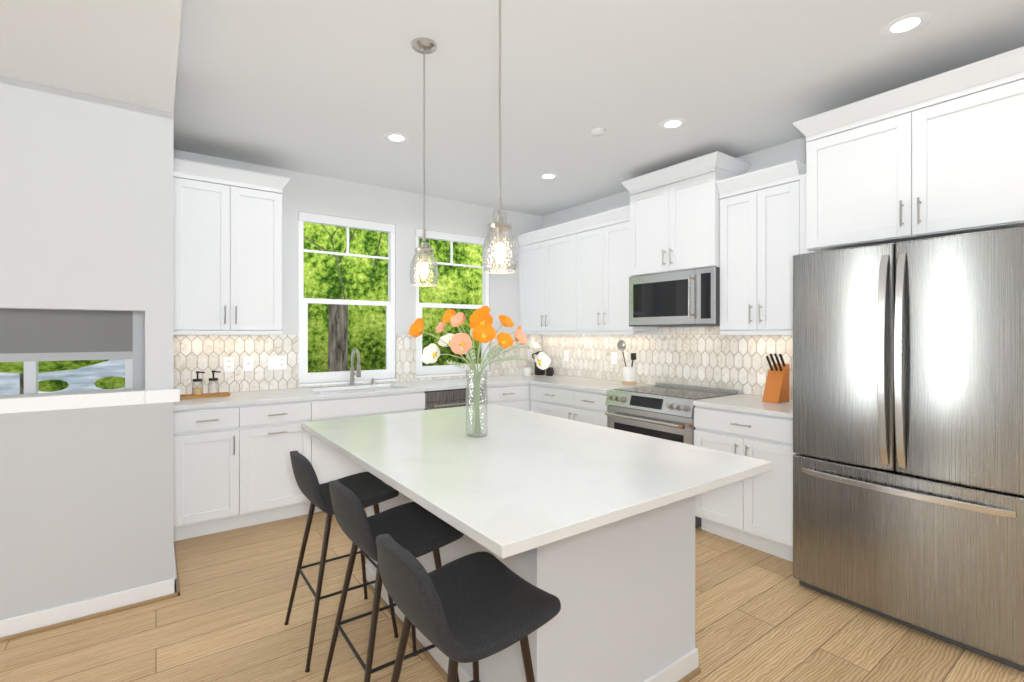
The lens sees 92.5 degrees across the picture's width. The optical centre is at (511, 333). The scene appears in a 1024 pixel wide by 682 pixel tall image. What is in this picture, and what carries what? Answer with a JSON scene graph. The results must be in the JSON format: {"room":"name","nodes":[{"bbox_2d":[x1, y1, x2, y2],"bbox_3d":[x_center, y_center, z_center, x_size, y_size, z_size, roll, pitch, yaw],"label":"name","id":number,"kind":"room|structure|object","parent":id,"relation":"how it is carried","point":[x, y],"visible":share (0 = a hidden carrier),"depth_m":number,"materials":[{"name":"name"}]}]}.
{"room":"kitchen","nodes":[
{"label":"kitchen","id":0,"kind":"room"},
{"bbox_2d":[0,76,173,619],"bbox_3d":[-3.232,0.001,1.620,3.475,2.769,0.120,0,0,-36],"label":"wall","id":1,"kind":"structure","parent":0,"point":[86,223],"depth_m":2.37,"materials":[{"name":"grey paint"}]},
{"bbox_2d":[0,544,179,641],"bbox_3d":[-3.387,1.340,1.857,3.503,0.090,0.743,0,0,-36],"label":"baseboard","id":2,"kind":"structure","parent":1,"relation":"attached to","point":[44,620],"depth_m":2.38,"materials":[{"name":"white wood"}]},
{"bbox_2d":[0,388,179,413],"bbox_3d":[-3.220,0.327,1.628,3.503,0.068,0.176,0,0,-36],"label":"trim","id":3,"kind":"structure","parent":1,"relation":"on","point":[20,403],"depth_m":2.37,"materials":[{"name":"white wood"}]},
{"bbox_2d":[133,150,541,392],"bbox_3d":[-2.556,0.000,3.773,7.700,2.770,0.150,0,0,-36],"label":"wall","id":4,"kind":"structure","parent":0,"point":[402,211],"depth_m":4.72,"materials":[{"name":"white paint"}]},
{"bbox_2d":[0,309,132,393],"bbox_3d":[-3.480,-0.155,3.058,1.964,1.620,0.102,0,0,-36],"label":"window","id":5,"kind":"structure","parent":4,"relation":"in","point":[30,338],"depth_m":3.33,"materials":[{"name":"white plastic"}]},
{"bbox_2d":[174,158,290,334],"bbox_3d":[-2.138,-0.599,3.735,0.757,1.217,0.397,0,0,-36],"label":"upper cabinet","id":6,"kind":"object","parent":4,"relation":"attached to","point":[227,250],"visible":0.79,"depth_m":3.59,"materials":[{"name":"white wood"}]},
{"bbox_2d":[299,212,395,386],"bbox_3d":[-1.498,-0.297,4.497,0.882,1.505,0.102,0,0,-36],"label":"window","id":7,"kind":"structure","parent":4,"relation":"in","point":[306,378],"depth_m":4.46,"materials":[{"name":"white plastic"}]},
{"bbox_2d":[174,334,541,394],"bbox_3d":[-1.107,0.238,4.727,3.610,0.461,0.006,0,0,-36],"label":"backsplash","id":8,"kind":"structure","parent":4,"relation":"attached to","point":[193,354],"depth_m":4.02,"materials":[{"name":"tile"}]},
{"bbox_2d":[223,357,233,371],"bbox_3d":[-2.248,0.245,3.890,0.075,0.115,0.008,0,0,-36],"label":"electrical outlet","id":9,"kind":"object","parent":8,"relation":"attached to","point":[228,364],"visible":1,"depth_m":3.88,"materials":[{"name":"white plastic"}]},
{"bbox_2d":[243,356,252,370],"bbox_3d":[-2.138,0.245,3.971,0.075,0.115,0.006,0,0,-36],"label":"electrical outlet","id":10,"kind":"object","parent":8,"relation":"attached to","point":[247,363],"visible":1,"depth_m":3.97,"materials":[{"name":"white plastic"}]},
{"bbox_2d":[268,356,286,369],"bbox_3d":[-1.963,0.245,4.097,0.145,0.115,0.008,0,0,-36],"label":"electrical outlet","id":11,"kind":"object","parent":8,"relation":"attached to","point":[277,362],"visible":1,"depth_m":4.10,"materials":[{"name":"white plastic"}]},
{"bbox_2d":[528,350,532,359],"bbox_3d":[0.214,0.245,5.678,0.075,0.115,0.008,0,0,-36],"label":"electrical outlet","id":12,"kind":"object","parent":8,"relation":"attached to","point":[530,352],"visible":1,"depth_m":5.67,"materials":[{"name":"white plastic"}]},
{"bbox_2d":[416,229,490,377],"bbox_3d":[-0.619,-0.300,5.136,0.880,1.480,0.102,0,0,-36],"label":"window","id":13,"kind":"structure","parent":4,"relation":"in","point":[437,371],"depth_m":5.09,"materials":[{"name":"white plastic"}]},
{"bbox_2d":[0,508,1023,681],"bbox_3d":[-0.314,1.435,0.687,7.700,0.100,8.080,0,0,-36],"label":"floor","id":14,"kind":"structure","parent":0,"point":[761,616],"depth_m":2.26,"materials":[{"name":"brown wood"}]},
{"bbox_2d":[174,405,249,540],"bbox_3d":[-2.203,0.943,3.556,0.441,0.883,0.612,0,0,-36],"label":"base cabinet","id":15,"kind":"object","parent":14,"relation":"on","point":[233,468],"depth_m":3.32,"materials":[{"name":"white wood"}]},
{"bbox_2d":[174,374,569,409],"bbox_3d":[-0.923,0.485,4.481,3.619,0.030,0.620,0,0,-36],"label":"countertop","id":16,"kind":"structure","parent":15,"relation":"on","point":[297,394],"depth_m":3.97,"materials":[{"name":"white stone"}]},
{"bbox_2d":[180,392,229,398],"bbox_3d":[-2.279,0.459,3.635,0.320,0.020,0.110,0,0,-36],"label":"soap tray","id":17,"kind":"object","parent":16,"relation":"on","point":[186,396],"visible":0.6,"depth_m":3.61,"materials":[{"name":"brown wood"}]},
{"bbox_2d":[192,371,204,394],"bbox_3d":[-2.311,0.367,3.611,0.082,0.178,0.072,0,0,-36],"label":"soap dispenser","id":18,"kind":"object","parent":17,"relation":"on","point":[197,391],"visible":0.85,"depth_m":3.59,"materials":[{"name":"clear glass"}]},
{"bbox_2d":[208,371,220,393],"bbox_3d":[-2.231,0.367,3.670,0.082,0.178,0.072,0,0,-36],"label":"soap dispenser","id":19,"kind":"object","parent":17,"relation":"on","point":[213,379],"visible":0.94,"depth_m":3.66,"materials":[{"name":"clear glass"}]},
{"bbox_2d":[349,348,360,385],"bbox_3d":[-1.375,0.298,4.382,0.108,0.341,0.217,0,0,-36],"label":"faucet","id":20,"kind":"object","parent":16,"relation":"on","point":[358,371],"visible":1,"depth_m":4.41,"materials":[{"name":"silver metal"}]},
{"bbox_2d":[524,367,531,375],"bbox_3d":[0.182,0.423,5.415,0.080,0.092,0.112,0,0,-36],"label":"mug","id":21,"kind":"object","parent":16,"relation":"on","point":[527,371],"visible":1,"depth_m":5.39,"materials":[{"name":"white ceramic"}]},
{"bbox_2d":[532,351,544,374],"bbox_3d":[0.296,0.335,5.555,0.170,0.268,0.120,0,0,-36],"label":"carafe","id":22,"kind":"object","parent":16,"relation":"on","point":[538,371],"visible":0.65,"depth_m":5.52,"materials":[{"name":"black plastic"}]},
{"bbox_2d":[546,367,553,375],"bbox_3d":[0.426,0.423,5.419,0.080,0.092,0.112,0,0,-36],"label":"mug","id":23,"kind":"object","parent":16,"relation":"on","point":[549,371],"visible":0.96,"depth_m":5.40,"materials":[{"name":"black ceramic"}]},
{"bbox_2d":[250,399,321,525],"bbox_3d":[-1.880,0.943,3.790,0.595,0.883,0.612,0,0,-36],"label":"base cabinet","id":24,"kind":"object","parent":14,"relation":"on","point":[276,430],"depth_m":3.57,"materials":[{"name":"white wood"}]},
{"bbox_2d":[284,451,398,672],"bbox_3d":[-0.791,0.956,2.293,0.448,0.858,0.427,0,0,-36],"label":"stool","id":25,"kind":"object","parent":14,"relation":"on","point":[367,489],"visible":0.83,"depth_m":2.19,"materials":[{"name":"fabric"}]},
{"bbox_2d":[318,387,424,483],"bbox_3d":[-1.331,0.943,4.189,1.000,0.883,0.612,0,0,-36],"label":"base cabinet","id":26,"kind":"object","parent":14,"relation":"on","point":[335,466],"depth_m":3.88,"materials":[{"name":"white wood"}]},
{"bbox_2d":[323,480,463,681],"bbox_3d":[-0.447,0.956,1.843,0.448,0.858,0.427,0,0,-36],"label":"stool","id":27,"kind":"object","parent":14,"relation":"on","point":[415,529],"visible":0.75,"depth_m":1.76,"materials":[{"name":"fabric"}]},
{"bbox_2d":[425,387,483,409],"bbox_3d":[-0.668,0.945,4.640,0.600,0.881,0.661,0,0,-36],"label":"dishwasher","id":28,"kind":"object","parent":14,"relation":"on","point":[440,399],"visible":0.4,"depth_m":4.36,"materials":[{"name":"grey metal"}]},
{"bbox_2d":[376,534,560,681],"bbox_3d":[-0.138,0.956,1.358,0.448,0.858,0.427,0,0,-36],"label":"stool","id":29,"kind":"object","parent":14,"relation":"on","point":[474,608],"visible":1,"depth_m":1.27,"materials":[{"name":"fabric"}]},
{"bbox_2d":[483,383,529,410],"bbox_3d":[-0.226,0.943,4.992,0.526,0.883,0.612,0,0,-36],"label":"base cabinet","id":30,"kind":"object","parent":14,"relation":"on","point":[517,396],"depth_m":4.77,"materials":[{"name":"white wood"}]},
{"bbox_2d":[362,471,700,681],"bbox_3d":[-0.025,0.944,2.378,0.886,0.884,1.552,0,0,-36],"label":"kitchen island","id":31,"kind":"object","parent":14,"relation":"on","point":[625,592],"depth_m":1.77,"materials":[{"name":"white paint"}]},
{"bbox_2d":[409,306,550,436],"bbox_3d":[-0.135,0.169,2.229,0.576,0.600,0.498,0,0,-36],"label":"vase","id":32,"kind":"object","parent":31,"relation":"on","point":[487,329],"visible":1,"depth_m":2.21,"materials":[{"name":"clear glass"}]},
{"bbox_2d":[301,403,772,562],"bbox_3d":[-0.077,0.484,2.190,1.210,0.030,1.856,0,0,-36],"label":"island countertop","id":33,"kind":"structure","parent":31,"relation":"on","point":[535,481],"depth_m":1.72,"materials":[{"name":"white stone"}]},
{"bbox_2d":[530,384,565,418],"bbox_3d":[0.649,0.944,4.824,0.672,0.884,0.725,0,0,-36],"label":"base cabinet","id":34,"kind":"object","parent":14,"relation":"on","point":[548,400],"depth_m":4.67,"materials":[{"name":"white wood"}]},
{"bbox_2d":[566,388,607,426],"bbox_3d":[0.926,0.944,4.443,0.672,0.884,0.453,0,0,-36],"label":"base cabinet","id":35,"kind":"object","parent":14,"relation":"on","point":[589,407],"depth_m":4.26,"materials":[{"name":"white wood"}]},
{"bbox_2d":[530,376,651,393],"bbox_3d":[0.755,0.485,4.673,0.679,0.030,1.027,0,0,-36],"label":"countertop","id":36,"kind":"structure","parent":35,"relation":"on","point":[577,383],"depth_m":4.60,"materials":[{"name":"white stone"}]},
{"bbox_2d":[617,339,635,384],"bbox_3d":[1.069,0.262,4.551,0.124,0.415,0.224,0,0,-36],"label":"utensil crock","id":37,"kind":"object","parent":36,"relation":"on","point":[629,375],"visible":1,"depth_m":4.48,"materials":[{"name":"beige ceramic"}]},
{"bbox_2d":[605,382,742,527],"bbox_3d":[1.266,0.902,3.911,0.734,0.925,0.804,0,0,-36],"label":"range","id":38,"kind":"object","parent":14,"relation":"on","point":[662,410],"visible":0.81,"depth_m":3.73,"materials":[{"name":"grey metal"}]},
{"bbox_2d":[694,406,796,561],"bbox_3d":[1.744,0.944,3.317,0.672,0.884,0.715,0,0,-36],"label":"base cabinet","id":39,"kind":"object","parent":14,"relation":"on","point":[755,511],"depth_m":3.08,"materials":[{"name":"white wood"}]},
{"bbox_2d":[693,394,792,418],"bbox_3d":[1.751,0.485,3.304,0.677,0.030,0.747,0,0,-36],"label":"countertop","id":40,"kind":"structure","parent":39,"relation":"on","point":[754,404],"depth_m":3.24,"materials":[{"name":"white stone"}]},
{"bbox_2d":[762,353,788,402],"bbox_3d":[1.821,0.304,3.381,0.159,0.330,0.110,0,0,-36],"label":"knife block","id":41,"kind":"object","parent":40,"relation":"on","point":[776,389],"visible":0.98,"depth_m":3.36,"materials":[{"name":"orange wood"}]},
{"bbox_2d":[793,227,1023,671],"bbox_3d":[2.119,0.478,2.539,0.926,1.814,0.913,0,0,-36],"label":"fridge","id":42,"kind":"object","parent":14,"relation":"on","point":[908,433],"visible":1,"depth_m":2.23,"materials":[{"name":"grey metal"}]},
{"bbox_2d":[0,0,1023,215],"bbox_3d":[-0.314,-1.325,0.687,7.700,0.320,8.080,0,0,-36],"label":"ceiling","id":43,"kind":"structure","parent":0,"point":[330,88],"depth_m":2.55,"materials":[{"name":"white paint"}]},
{"bbox_2d":[383,133,409,142],"bbox_3d":[-0.819,-1.383,3.471,0.184,0.004,0.184,0,0,-36],"label":"recessed light","id":44,"kind":"object","parent":43,"relation":"in","point":[398,138],"visible":1,"depth_m":3.46,"materials":[{"name":"white"}]},
{"bbox_2d":[410,38,437,286],"bbox_3d":[-0.422,-0.807,2.353,0.135,1.155,0.135,0,0,-36],"label":"pendant light","id":45,"kind":"object","parent":43,"relation":"hanging from","point":[423,46],"visible":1,"depth_m":2.34,"materials":[{"name":"clear glass"}]},
{"bbox_2d":[482,0,517,273],"bbox_3d":[-0.045,-0.807,1.835,0.135,1.155,0.135,0,0,-36],"label":"pendant light","id":46,"kind":"object","parent":43,"relation":"hanging from","point":[499,226],"visible":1,"depth_m":1.83,"materials":[{"name":"clear glass"}]},
{"bbox_2d":[538,173,558,179],"bbox_3d":[0.322,-1.383,4.325,0.184,0.004,0.184,0,0,-36],"label":"recessed light","id":47,"kind":"object","parent":43,"relation":"in","point":[545,176],"visible":1,"depth_m":4.32,"materials":[{"name":"white"}]},
{"bbox_2d":[591,128,604,136],"bbox_3d":[0.587,-1.374,3.347,0.100,0.022,0.100,0,0,-36],"label":"ceiling detector","id":48,"kind":"object","parent":43,"relation":"attached to","point":[596,132],"visible":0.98,"depth_m":3.32,"materials":[{"name":"white plastic"}]},
{"bbox_2d":[658,118,686,129],"bbox_3d":[1.064,-1.383,3.241,0.184,0.004,0.184,0,0,-36],"label":"recessed light","id":49,"kind":"object","parent":43,"relation":"in","point":[672,123],"visible":1,"depth_m":3.23,"materials":[{"name":"white"}]},
{"bbox_2d":[880,12,931,37],"bbox_3d":[1.766,-1.383,2.201,0.184,0.004,0.184,0,0,-36],"label":"recessed light","id":50,"kind":"object","parent":43,"relation":"in","point":[906,24],"visible":1,"depth_m":2.20,"materials":[{"name":"white"}]},
{"bbox_2d":[542,137,806,398],"bbox_3d":[2.619,0.000,2.818,0.150,2.770,8.080,0,0,-36],"label":"wall","id":51,"kind":"structure","parent":0,"point":[793,150],"depth_m":4.50,"materials":[{"name":"white paint"}]},
{"bbox_2d":[519,229,570,332],"bbox_3d":[0.516,-0.520,5.286,0.347,0.999,1.007,0,0,-36],"label":"upper cabinet","id":52,"kind":"object","parent":51,"relation":"attached to","point":[544,262],"depth_m":5.20,"materials":[{"name":"white wood"}]},
{"bbox_2d":[571,213,657,332],"bbox_3d":[0.967,-0.520,4.665,0.347,0.999,0.765,0,0,-36],"label":"upper cabinet","id":53,"kind":"object","parent":51,"relation":"attached to","point":[574,275],"depth_m":4.55,"materials":[{"name":"white wood"}]},
{"bbox_2d":[543,327,792,398],"bbox_3d":[1.301,0.207,4.495,0.006,0.524,3.192,0,0,-36],"label":"backsplash","id":54,"kind":"structure","parent":51,"relation":"attached to","point":[705,356],"depth_m":4.26,"materials":[{"name":"tile"}]},
{"bbox_2d":[564,350,568,360],"bbox_3d":[0.604,0.245,5.443,0.008,0.115,0.075,0,0,-36],"label":"electrical outlet","id":55,"kind":"object","parent":54,"relation":"attached to","point":[566,355],"visible":1,"depth_m":5.44,"materials":[{"name":"white plastic"}]},
{"bbox_2d":[611,352,616,363],"bbox_3d":[1.016,0.245,4.877,0.008,0.115,0.075,0,0,-36],"label":"electrical outlet","id":56,"kind":"object","parent":54,"relation":"attached to","point":[613,357],"visible":1,"depth_m":4.87,"materials":[{"name":"white plastic"}]},
{"bbox_2d":[621,151,749,276],"bbox_3d":[1.388,-0.898,3.999,0.447,0.817,0.900,0,0,-36],"label":"upper cabinet","id":57,"kind":"object","parent":51,"relation":"attached to","point":[674,218],"visible":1,"depth_m":3.83,"materials":[{"name":"white wood"}]},
{"bbox_2d":[629,267,719,326],"bbox_3d":[1.384,-0.274,3.997,0.456,0.427,0.796,0,0,-36],"label":"microwave","id":58,"kind":"object","parent":57,"relation":"attached to","point":[685,298],"visible":0.94,"depth_m":3.83,"materials":[{"name":"grey metal"}]},
{"bbox_2d":[716,160,813,334],"bbox_3d":[1.855,-0.548,3.400,0.397,1.117,0.714,0,0,-36],"label":"upper cabinet","id":59,"kind":"object","parent":51,"relation":"attached to","point":[762,227],"visible":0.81,"depth_m":3.35,"materials":[{"name":"white wood"}]},
{"bbox_2d":[793,46,1023,251],"bbox_3d":[2.238,-0.860,2.625,0.687,0.745,1.086,0,0,-36],"label":"upper cabinet","id":60,"kind":"object","parent":51,"relation":"attached to","point":[941,154],"visible":1,"depth_m":2.42,"materials":[{"name":"white wood"}]},
{"label":"outside","id":61,"kind":"structure","parent":0,"visible":0},
{"bbox_2d":[304,222,481,372],"bbox_3d":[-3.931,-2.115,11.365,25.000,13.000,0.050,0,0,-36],"label":"trees","id":62,"kind":"object","parent":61,"point":[362,278],"visible":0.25,"depth_m":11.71,"materials":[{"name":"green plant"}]},
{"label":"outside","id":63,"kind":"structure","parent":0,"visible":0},
{"bbox_2d":[0,360,107,393],"bbox_3d":[-5.212,1.999,5.347,1.758,4.772,0.549,0,0,-39],"label":"trees","id":64,"kind":"object","parent":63,"point":[43,366],"depth_m":5.30,"materials":[{"name":"green plant"}]},
{"bbox_2d":[0,359,124,394],"bbox_3d":[-6.211,0.685,4.849,4.650,2.400,0.313,0,0,-36],"label":"street","id":65,"kind":"structure","parent":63,"point":[108,375],"depth_m":5.75,"materials":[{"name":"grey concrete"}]},
{"bbox_2d":[328,298,347,371],"bbox_3d":[-2.873,1.910,8.011,0.323,4.953,0.368,0,0,36],"label":"trunk","id":66,"kind":"object","parent":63,"point":[338,339],"depth_m":7.90,"materials":[{"name":"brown plant"}]},
{"bbox_2d":[304,224,381,297],"bbox_3d":[-4.845,-2.812,10.097,7.551,4.210,0.500,0,0,-36],"label":"branches","id":67,"kind":"object","parent":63,"point":[336,257],"depth_m":10.80,"materials":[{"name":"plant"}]}
]}

